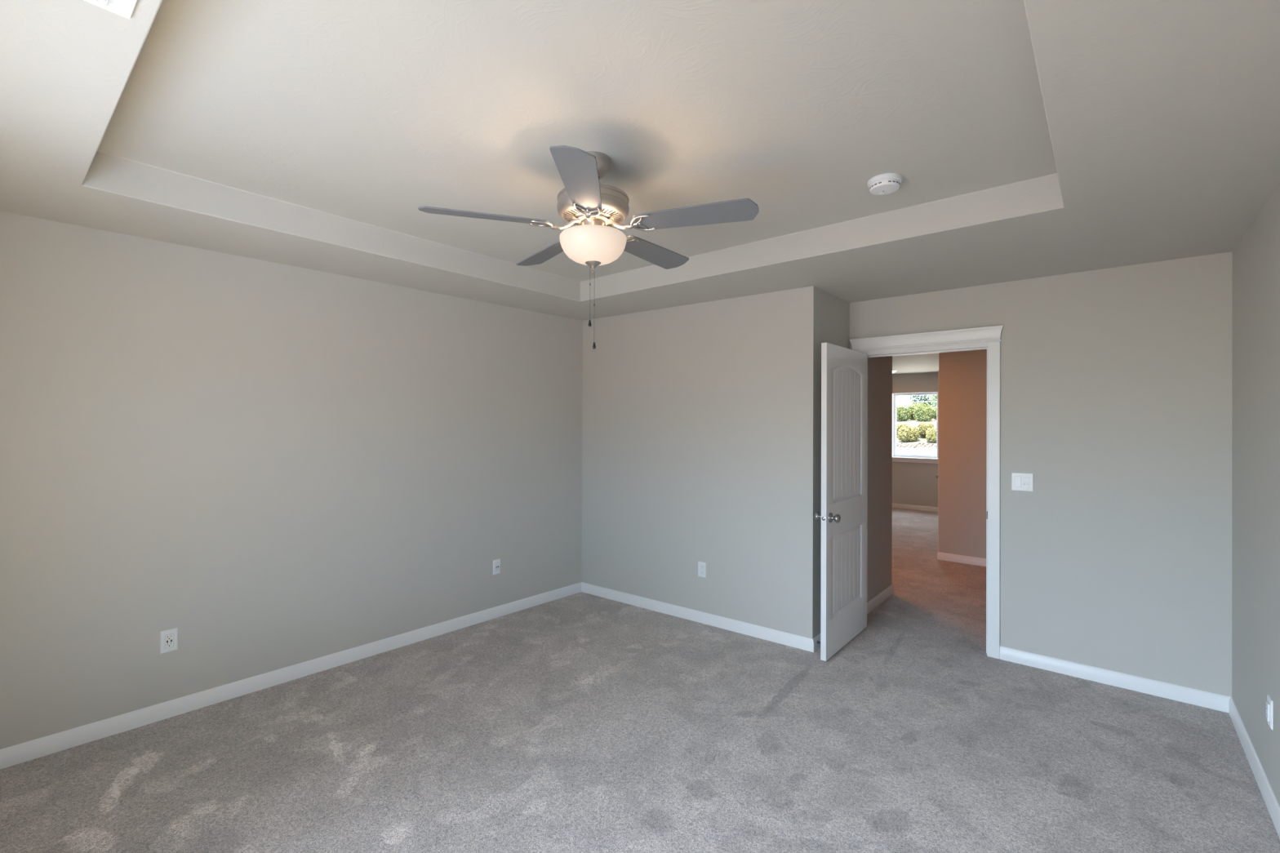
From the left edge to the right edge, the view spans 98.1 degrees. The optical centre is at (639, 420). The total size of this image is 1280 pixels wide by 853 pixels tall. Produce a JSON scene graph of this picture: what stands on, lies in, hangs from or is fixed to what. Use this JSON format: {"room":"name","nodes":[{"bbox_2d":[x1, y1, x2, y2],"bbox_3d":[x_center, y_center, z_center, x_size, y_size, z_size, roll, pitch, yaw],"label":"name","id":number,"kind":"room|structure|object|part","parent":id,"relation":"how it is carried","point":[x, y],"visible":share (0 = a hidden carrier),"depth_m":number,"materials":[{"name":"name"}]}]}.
{"room":"empty bedroom","nodes":[
{"label":"empty bedroom","id":0,"kind":"room"},
{"bbox_2d":[0,210,582,749],"bbox_3d":[-1.819,0.308,3.620,0.113,2.440,4.004,0,0,41],"label":"wall","id":1,"kind":"structure","parent":0,"point":[275,466],"depth_m":3.07,"materials":[{"name":"grey paint"}]},
{"bbox_2d":[160,627,177,653],"bbox_3d":[-2.420,1.132,2.853,0.008,0.114,0.070,0,0,39],"label":"wall outlet","id":2,"kind":"object","parent":1,"relation":"attached to","point":[168,638],"visible":1,"depth_m":2.85,"materials":[{"name":"white plastic"}]},
{"bbox_2d":[164,633,173,648],"bbox_3d":[-2.418,1.132,2.851,0.003,0.067,0.033,0,0,39],"label":"receptacle","id":3,"kind":"object","parent":2,"relation":"attached to","point":[168,637],"depth_m":2.85,"materials":[{"name":"white plastic"}]},
{"bbox_2d":[0,582,581,769],"bbox_3d":[-1.812,1.486,3.537,0.013,0.083,3.894,0,0,41],"label":"baseboard","id":4,"kind":"structure","parent":1,"relation":"attached to","point":[33,749],"depth_m":3.08,"materials":[{"name":"white wood"}]},
{"bbox_2d":[493,559,500,574],"bbox_3d":[-1.114,1.139,4.326,0.012,0.114,0.070,0,0,39],"label":"wall outlet","id":5,"kind":"object","parent":1,"relation":"attached to","point":[496,563],"visible":1,"depth_m":4.32,"materials":[{"name":"white plastic"}]},
{"bbox_2d":[495,562,498,571],"bbox_3d":[-1.114,1.139,4.326,0.003,0.067,0.033,0,0,39],"label":"receptacle","id":6,"kind":"object","parent":5,"relation":"attached to","point":[497,563],"depth_m":4.33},
{"bbox_2d":[0,0,1279,320],"bbox_3d":[-0.013,-1.083,2.477,4.528,0.350,4.863,0,0,40],"label":"ceiling","id":7,"kind":"structure","parent":0,"point":[1025,139],"depth_m":1.95,"materials":[{"name":"grey paint"}]},
{"bbox_2d":[84,0,137,18],"bbox_3d":[-1.085,-0.910,1.101,0.306,0.010,0.150,0,0,40],"label":"ceiling vent","id":8,"kind":"object","parent":7,"relation":"in","point":[125,8],"visible":1,"depth_m":1.21,"materials":[{"name":"white plastic"}]},
{"bbox_2d":[417,145,759,349],"bbox_3d":[-0.169,-0.686,2.290,1.262,0.751,1.223,0,0,40],"label":"ceiling fan","id":9,"kind":"object","parent":7,"relation":"hanging from","point":[584,202],"visible":1,"depth_m":2.14,"materials":[{"name":"grey metal"}]},
{"bbox_3d":[-0.593,-0.783,2.124,0.475,0.006,0.138,0,12,-17],"label":"blade","id":10,"kind":"part","parent":9,"relation":"part of","materials":[{"name":"grey wood"}]},
{"bbox_3d":[-0.434,-0.781,2.594,0.138,0.006,0.475,-14,8,-34],"label":"blade","id":11,"kind":"part","parent":9,"relation":"part of","materials":[{"name":"grey wood"}]},
{"bbox_3d":[-0.195,-0.783,1.827,0.138,0.006,0.475,12,0,1],"label":"blade","id":12,"kind":"part","parent":9,"relation":"part of","materials":[{"name":"grey wood"}]},
{"bbox_3d":[-0.228,-0.599,2.345,0.027,0.334,0.092,0,0,0],"label":"pull chain","id":13,"kind":"part","parent":9,"relation":"part of","materials":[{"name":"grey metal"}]},
{"bbox_2d":[563,206,622,226],"bbox_3d":[-0.190,-0.821,2.249,0.243,0.016,0.243,0,0,40],"label":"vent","id":14,"kind":"object","parent":9,"relation":"attached to","point":[609,214],"depth_m":2.20,"materials":[{"name":"silver metal"}]},
{"bbox_3d":[-0.190,-0.694,2.249,0.270,0.110,0.270,0,0,40],"label":"lamp shade","id":15,"kind":"part","parent":9,"relation":"part of","materials":[{"name":"white glass"}]},
{"bbox_3d":[0.063,-0.780,2.588,0.138,0.006,0.475,-15,-9,36],"label":"blade","id":16,"kind":"part","parent":9,"relation":"part of","materials":[{"name":"grey wood"}]},
{"bbox_3d":[0.211,-0.780,2.114,0.475,0.006,0.138,0,-12,19],"label":"blade","id":17,"kind":"part","parent":9,"relation":"part of","materials":[{"name":"grey wood"}]},
{"bbox_2d":[866,173,902,195],"bbox_3d":[1.074,-1.031,2.436,0.142,0.051,0.142,0,0,5],"label":"smoke detector","id":18,"kind":"object","parent":7,"relation":"attached to","point":[886,183],"visible":1,"depth_m":2.40,"materials":[{"name":"white plastic"}]},
{"bbox_3d":[1.074,-1.048,2.436,0.142,0.018,0.142,0,0,5],"label":"mounting plate","id":19,"kind":"part","parent":18,"relation":"part of","materials":[{"name":"white plastic"}]},
{"bbox_2d":[0,507,1279,852],"bbox_3d":[1.161,1.619,5.666,6.928,0.150,11.280,0,0,40],"label":"floor","id":20,"kind":"structure","parent":0,"point":[580,722],"depth_m":2.51,"materials":[{"name":"grey carpet"}]},
{"bbox_2d":[581,285,813,639],"bbox_3d":[0.309,0.318,4.432,2.226,2.440,0.114,0,0,38],"label":"wall","id":21,"kind":"structure","parent":0,"point":[697,419],"depth_m":4.20,"materials":[{"name":"grey paint"}]},
{"bbox_2d":[581,582,813,652],"bbox_3d":[0.313,1.496,4.342,2.133,0.083,0.013,0,0,38],"label":"baseboard","id":22,"kind":"structure","parent":21,"relation":"attached to","point":[756,631],"depth_m":4.19,"materials":[{"name":"white wood"}]},
{"bbox_2d":[697,561,706,577],"bbox_3d":[0.471,1.133,4.225,0.070,0.114,0.008,0,0,37],"label":"wall outlet","id":23,"kind":"object","parent":21,"relation":"attached to","point":[701,566],"visible":1,"depth_m":4.22,"materials":[{"name":"white plastic"}]},
{"bbox_2d":[699,564,703,574],"bbox_3d":[0.470,1.133,4.223,0.033,0.067,0.003,0,0,38],"label":"receptacle","id":24,"kind":"object","parent":23,"relation":"attached to","point":[701,566],"depth_m":4.22,"materials":[{"name":"grey plastic"}]},
{"bbox_2d":[812,286,849,639],"bbox_3d":[1.333,0.320,4.003,0.110,2.440,0.683,0,0,40],"label":"wall","id":25,"kind":"structure","parent":0,"point":[831,313],"depth_m":3.79,"materials":[{"name":"grey paint"}]},
{"bbox_2d":[813,633,820,652],"bbox_3d":[1.371,1.499,3.955,0.013,0.083,0.696,0,0,40],"label":"baseboard","id":26,"kind":"structure","parent":25,"relation":"attached to","point":[816,646],"depth_m":3.73,"materials":[{"name":"white wood"}]},
{"bbox_2d":[814,342,867,661],"bbox_3d":[1.422,0.516,3.835,0.162,2.024,0.800,0,0,40],"label":"door","id":27,"kind":"structure","parent":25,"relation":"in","point":[844,371],"depth_m":3.76,"materials":[{"name":"white wood"}]},
{"bbox_3d":[1.172,0.624,3.614,0.064,0.066,0.066,0,0,40],"label":"knob","id":28,"kind":"part","parent":27,"relation":"part of","materials":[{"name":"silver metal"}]},
{"bbox_3d":[1.247,0.624,3.550,0.064,0.066,0.066,0,0,40],"label":"knob","id":29,"kind":"part","parent":27,"relation":"part of","materials":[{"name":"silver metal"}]},
{"bbox_2d":[866,355,892,602],"bbox_3d":[0.158,0.342,6.162,4.750,2.400,0.872,0,0,40],"label":"wall","id":30,"kind":"structure","parent":0,"point":[879,540],"depth_m":4.71,"materials":[{"name":"grey paint"}]},
{"bbox_2d":[866,584,893,614],"bbox_3d":[1.988,1.503,4.640,0.013,0.083,0.865,0,0,40],"label":"baseboard","id":31,"kind":"structure","parent":30,"relation":"attached to","point":[888,592],"depth_m":4.67,"materials":[{"name":"white wood"}]},
{"bbox_2d":[848,325,1004,658],"bbox_3d":[2.010,0.465,3.946,0.980,2.156,0.172,0,0,40],"label":"door frame","id":32,"kind":"structure","parent":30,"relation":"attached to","point":[988,338],"depth_m":3.63,"materials":[{"name":"white wood"}]},
{"bbox_3d":[2.066,0.469,4.000,0.929,2.148,0.017,0,0,40],"label":"hall casing","id":33,"kind":"part","parent":32,"relation":"part of","materials":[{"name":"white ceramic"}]},
{"bbox_3d":[1.973,-0.503,3.904,0.813,0.025,0.018,0,0,40],"label":"head casing","id":34,"kind":"part","parent":32,"relation":"part of","materials":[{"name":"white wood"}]},
{"bbox_3d":[2.307,0.514,3.618,0.068,2.058,0.017,0,0,40],"label":"casing","id":35,"kind":"part","parent":32,"relation":"part of","materials":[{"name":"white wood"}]},
{"bbox_2d":[892,372,938,506],"bbox_3d":[3.924,0.366,10.620,5.002,2.400,0.150,0,0,40],"label":"wall","id":36,"kind":"structure","parent":0,"point":[913,483],"depth_m":9.75,"materials":[{"name":"grey paint"}]},
{"bbox_2d":[892,502,937,511],"bbox_3d":[3.868,1.524,10.555,4.782,0.083,0.013,0,0,40],"label":"baseboard","id":37,"kind":"structure","parent":36,"relation":"attached to","point":[894,505],"depth_m":9.74,"materials":[{"name":"white wood"}]},
{"bbox_2d":[892,391,938,463],"bbox_3d":[4.864,0.118,9.809,0.833,1.232,0.175,0,0,40],"label":"window","id":38,"kind":"structure","parent":36,"relation":"in","point":[895,457],"depth_m":9.85,"materials":[{"name":"white plastic"}]},
{"bbox_3d":[4.846,0.663,9.789,0.833,0.023,0.125,0,0,40],"label":"sill","id":39,"kind":"part","parent":38,"relation":"part of","materials":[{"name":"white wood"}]},
{"bbox_2d":[892,352,938,374],"bbox_3d":[2.712,-0.996,7.567,7.150,0.300,6.417,0,0,40],"label":"ceiling","id":40,"kind":"structure","parent":0,"point":[926,362],"depth_m":8.17,"materials":[{"name":"grey paint"}]},
{"bbox_2d":[936,370,938,551],"bbox_3d":[3.625,0.499,6.575,0.075,2.112,0.912,0,0,40],"label":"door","id":41,"kind":"structure","parent":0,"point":[937,475],"depth_m":6.22,"materials":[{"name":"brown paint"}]},
{"bbox_3d":[3.636,0.499,6.566,0.007,2.112,0.912,0,0,40],"label":"casing","id":42,"kind":"part","parent":41,"relation":"part of","materials":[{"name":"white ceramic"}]},
{"bbox_2d":[938,349,986,558],"bbox_3d":[5.306,0.362,6.964,2.038,2.400,3.670,0,0,40],"label":"wall","id":43,"kind":"structure","parent":0,"point":[962,375],"depth_m":6.06,"materials":[{"name":"grey paint"}]},
{"bbox_2d":[937,551,986,566],"bbox_3d":[4.113,1.513,5.556,2.051,0.083,0.013,0,0,40],"label":"baseboard","id":44,"kind":"structure","parent":43,"relation":"attached to","point":[940,556],"depth_m":6.05,"materials":[{"name":"white wood"}]},
{"bbox_2d":[849,251,1232,697],"bbox_3d":[2.402,0.323,3.629,2.229,2.440,0.120,0,0,40],"label":"wall","id":45,"kind":"structure","parent":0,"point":[1116,383],"depth_m":3.24,"materials":[{"name":"grey paint"}]},
{"bbox_2d":[1011,472,1033,492],"bbox_3d":[2.426,0.389,3.523,0.116,0.116,0.012,0,0,40],"label":"light switch","id":46,"kind":"object","parent":45,"relation":"attached to","point":[1022,482],"visible":1,"depth_m":3.52,"materials":[{"name":"white plastic"}]},
{"bbox_2d":[1000,645,1231,712],"bbox_3d":[2.728,1.502,3.262,1.037,0.083,0.013,0,0,40],"label":"baseboard","id":47,"kind":"structure","parent":45,"relation":"attached to","point":[1215,701],"depth_m":3.21,"materials":[{"name":"white wood"}]},
{"bbox_2d":[1231,183,1279,805],"bbox_3d":[1.665,0.314,1.125,0.110,2.440,4.664,0,0,40],"label":"wall","id":48,"kind":"structure","parent":0,"point":[1255,311],"depth_m":2.42,"materials":[{"name":"grey paint"}]},
{"bbox_2d":[1228,697,1279,839],"bbox_3d":[1.613,1.493,1.162,0.013,0.083,4.663,0,0,40],"label":"baseboard","id":49,"kind":"structure","parent":48,"relation":"attached to","point":[1272,804],"depth_m":2.38,"materials":[{"name":"white wood"}]},
{"bbox_2d":[1266,694,1272,729],"bbox_3d":[2.513,1.163,2.218,0.012,0.114,0.070,0,0,40],"label":"wall outlet","id":50,"kind":"object","parent":48,"relation":"attached to","point":[1269,702],"visible":1,"depth_m":2.20,"materials":[{"name":"white plastic"}]},
{"bbox_2d":[1266,701,1269,721],"bbox_3d":[2.511,1.163,2.220,0.006,0.067,0.033,0,0,40],"label":"receptacle","id":51,"kind":"object","parent":50,"relation":"attached to","point":[1267,702],"depth_m":2.21,"materials":[{"name":"grey plastic"}]},
{"label":"outside","id":52,"kind":"structure","parent":0,"visible":0},
{"bbox_2d":[896,408,936,448],"bbox_3d":[52.028,-0.030,83.088,100.000,6.100,93.000,0,0,40],"label":"bank","id":53,"kind":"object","parent":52,"point":[913,423],"visible":0.09,"depth_m":50.89,"materials":[{"name":"grey"}]},
{"bbox_2d":[896,422,911,435],"bbox_3d":[24.818,0.855,52.518,1.764,1.348,1.193,0,0,4],"label":"shrub","id":54,"kind":"object","parent":53,"relation":"on","point":[898,426],"visible":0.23,"depth_m":52.27,"materials":[{"name":"green plant"}]},
{"bbox_2d":[896,402,911,421],"bbox_3d":[27.415,-0.874,58.317,1.981,2.054,1.304,0,0,25],"label":"shrub","id":55,"kind":"object","parent":53,"relation":"on","point":[905,415],"visible":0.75,"depth_m":57.93,"materials":[{"name":"green plant"}]},
{"bbox_2d":[897,425,919,441],"bbox_3d":[24.390,1.196,50.410,1.934,1.612,1.377,0,0,-9],"label":"shrub","id":56,"kind":"object","parent":53,"relation":"on","point":[904,435],"visible":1,"depth_m":50.03,"materials":[{"name":"green plant"}]},
{"bbox_2d":[907,401,928,419],"bbox_3d":[29.554,-1.026,59.124,2.230,2.083,1.467,0,0,6],"label":"shrub","id":57,"kind":"object","parent":53,"relation":"on","point":[912,406],"visible":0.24,"depth_m":58.86,"materials":[{"name":"green plant"}]},
{"bbox_2d":[909,395,936,411],"bbox_3d":[33.741,-4.519,65.821,3.381,7.981,3.406,0,0,37],"label":"conifer tree","id":58,"kind":"object","parent":53,"relation":"on","point":[925,399],"visible":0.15,"depth_m":65.22,"materials":[{"name":"green plant"}]},
{"bbox_2d":[913,401,934,421],"bbox_3d":[29.115,-0.882,56.890,2.002,2.076,1.318,0,0,43],"label":"shrub","id":59,"kind":"object","parent":53,"relation":"on","point":[920,407],"visible":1,"depth_m":56.66,"materials":[{"name":"green plant"}]},
{"bbox_2d":[916,421,934,436],"bbox_3d":[26.385,0.791,51.212,1.358,1.480,1.946,0,0,40],"label":"shrub","id":60,"kind":"object","parent":53,"relation":"on","point":[922,427],"visible":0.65,"depth_m":50.78,"materials":[{"name":"green plant"}]},
{"bbox_2d":[925,427,936,442],"bbox_3d":[25.945,1.282,49.101,1.224,1.445,1.720,0,0,25],"label":"shrub","id":61,"kind":"object","parent":53,"relation":"on","point":[931,433],"visible":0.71,"depth_m":48.70,"materials":[{"name":"green plant"}]},
{"bbox_2d":[929,395,936,407],"bbox_3d":[33.452,-3.702,60.962,2.964,6.895,2.945,0,0,14],"label":"tree","id":62,"kind":"object","parent":53,"relation":"on","point":[934,398],"visible":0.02,"depth_m":61.22,"materials":[{"name":"green plant"}]},
{"bbox_2d":[933,406,936,419],"bbox_3d":[31.230,-0.846,57.728,1.829,1.728,1.203,0,0,-30],"label":"shrub","id":63,"kind":"object","parent":53,"relation":"on","point":[935,408],"visible":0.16,"depth_m":57.47,"materials":[{"name":"green plant"}]},
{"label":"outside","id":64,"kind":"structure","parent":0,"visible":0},
{"bbox_2d":[896,448,936,455],"bbox_3d":[9.367,2.500,32.321,100.000,0.520,39.600,0,0,40],"label":"road","id":65,"kind":"structure","parent":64,"point":[908,450],"depth_m":42.40,"materials":[{"name":"grey concrete"}]},
{"bbox_2d":[896,451,936,454],"bbox_3d":[16.541,2.242,40.858,60.000,0.110,0.300,0,0,40],"label":"curb","id":66,"kind":"object","parent":65,"relation":"on","point":[905,452],"depth_m":38.47,"materials":[{"name":"grey concrete"}]}
]}

